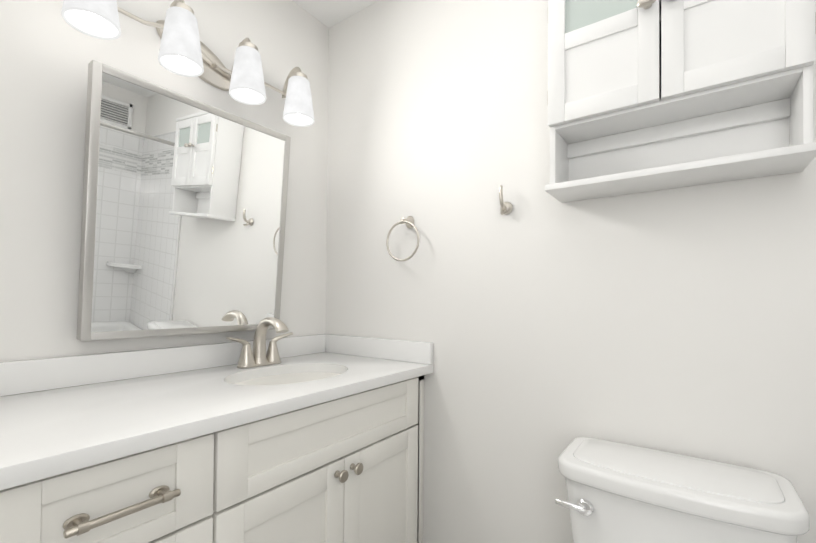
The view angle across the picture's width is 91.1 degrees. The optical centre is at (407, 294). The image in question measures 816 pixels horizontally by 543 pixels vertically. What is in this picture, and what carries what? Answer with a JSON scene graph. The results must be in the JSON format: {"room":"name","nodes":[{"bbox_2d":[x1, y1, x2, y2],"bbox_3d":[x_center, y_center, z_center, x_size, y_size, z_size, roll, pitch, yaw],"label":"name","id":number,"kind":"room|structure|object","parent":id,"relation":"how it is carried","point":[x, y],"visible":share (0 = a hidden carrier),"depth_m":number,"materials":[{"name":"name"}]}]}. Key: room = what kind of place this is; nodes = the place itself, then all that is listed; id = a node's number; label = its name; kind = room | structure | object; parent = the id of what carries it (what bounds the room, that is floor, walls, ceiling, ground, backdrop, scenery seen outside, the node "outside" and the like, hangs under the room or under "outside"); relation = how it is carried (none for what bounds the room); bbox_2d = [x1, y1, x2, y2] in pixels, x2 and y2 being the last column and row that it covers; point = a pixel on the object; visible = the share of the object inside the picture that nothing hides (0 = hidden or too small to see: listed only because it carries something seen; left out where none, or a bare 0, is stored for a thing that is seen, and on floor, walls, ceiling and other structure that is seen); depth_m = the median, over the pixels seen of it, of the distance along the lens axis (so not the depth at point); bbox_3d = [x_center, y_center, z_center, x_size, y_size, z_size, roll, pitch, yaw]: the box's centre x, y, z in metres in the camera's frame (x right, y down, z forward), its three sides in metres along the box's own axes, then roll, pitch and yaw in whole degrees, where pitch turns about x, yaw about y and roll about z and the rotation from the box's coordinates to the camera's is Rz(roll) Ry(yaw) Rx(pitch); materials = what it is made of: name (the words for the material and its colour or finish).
{"room":"bathroom","nodes":[
{"label":"bathroom","id":0,"kind":"room"},
{"bbox_2d":[0,0,328,361],"bbox_3d":[-0.857,-0.052,1.194,0.100,2.330,1.750,0,-1,35],"label":"wall","id":1,"kind":"structure","parent":0,"point":[48,54],"depth_m":1.07,"materials":[{"name":"white paint"}]},
{"bbox_2d":[0,334,323,396],"bbox_3d":[-0.808,0.204,1.154,0.021,0.078,1.544,0,-1,35],"label":"backsplash","id":2,"kind":"structure","parent":1,"relation":"attached to","point":[23,376],"depth_m":1.12,"materials":[{"name":"white stone"}]},
{"bbox_2d":[77,60,290,340],"bbox_3d":[-0.661,-0.234,1.282,0.113,0.723,0.604,0,-1,35],"label":"framed mirror","id":3,"kind":"object","parent":1,"relation":"attached to","point":[184,206],"visible":0.94,"depth_m":1.20,"materials":[{"name":"grey"}]},
{"bbox_2d":[61,0,314,126],"bbox_3d":[-0.625,-0.772,1.276,0.182,0.217,0.810,0,-1,35],"label":"sconce","id":4,"kind":"object","parent":1,"relation":"attached to","point":[184,50],"visible":1,"depth_m":1.22,"materials":[{"name":"white glass"}]},
{"bbox_2d":[292,0,378,27],"bbox_3d":[0.260,-1.258,0.421,2.820,0.080,1.750,0,-1,35],"label":"ceiling","id":5,"kind":"structure","parent":0,"point":[329,13],"depth_m":1.69,"materials":[{"name":"white paint"}]},
{"bbox_2d":[326,0,815,542],"bbox_3d":[0.770,-0.041,1.048,2.720,2.330,0.100,0,-1,35],"label":"wall","id":6,"kind":"structure","parent":0,"point":[674,320],"depth_m":1.27,"materials":[{"name":"white paint"}]},
{"bbox_2d":[324,334,432,364],"bbox_3d":[-0.135,0.215,1.611,0.545,0.078,0.020,0,-1,35],"label":"backsplash","id":7,"kind":"structure","parent":6,"relation":"attached to","point":[395,350],"depth_m":1.58,"materials":[{"name":"white stone"}]},
{"bbox_2d":[386,216,419,260],"bbox_3d":[-0.009,-0.211,1.508,0.152,0.178,0.056,0,-1,35],"label":"towel ring","id":8,"kind":"object","parent":6,"relation":"attached to","point":[408,221],"visible":1,"depth_m":1.50,"materials":[{"name":"silver metal"}]},
{"bbox_2d":[499,185,512,214],"bbox_3d":[0.306,-0.298,1.286,0.042,0.091,0.055,0,-1,35],"label":"robe hook","id":9,"kind":"object","parent":6,"relation":"attached to","point":[506,208],"visible":1,"depth_m":1.28,"materials":[{"name":"silver metal"}]},
{"bbox_2d":[545,0,815,202],"bbox_3d":[0.621,-0.567,0.979,0.526,0.581,0.196,0,-1,35],"label":"wall cabinet","id":10,"kind":"object","parent":6,"relation":"attached to","point":[648,95],"visible":1,"depth_m":0.95,"materials":[{"name":"white paint"}]},
{"bbox_3d":[0.241,1.152,0.390,2.820,0.080,1.750,0,-1,35],"label":"floor","id":11,"kind":"structure","parent":0,"visible":0},
{"bbox_2d":[0,365,432,542],"bbox_3d":[-0.584,0.694,0.986,0.580,0.838,1.544,0,-1,35],"label":"bathroom vanity","id":12,"kind":"object","parent":11,"relation":"on","point":[282,438],"depth_m":0.91,"materials":[{"name":"white paint"}]},
{"bbox_2d":[0,353,432,480],"bbox_3d":[-0.586,0.268,0.995,0.567,0.051,1.544,0,-1,35],"label":"countertop","id":13,"kind":"structure","parent":12,"relation":"on","point":[41,428],"depth_m":0.87,"materials":[{"name":"white stone"}]},
{"bbox_2d":[220,317,295,368],"bbox_3d":[-0.478,0.164,1.376,0.168,0.170,0.258,0,-1,35],"label":"faucet","id":14,"kind":"object","parent":13,"relation":"on","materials":[{"name":"silver metal"}]},
{"bbox_2d":[555,437,809,542],"bbox_3d":[0.459,0.756,0.729,0.452,0.724,0.722,0,-1,35],"label":"toilet","id":15,"kind":"object","parent":11,"relation":"on","point":[620,493],"visible":1,"depth_m":0.86,"materials":[{"name":"white ceramic"}]}
]}

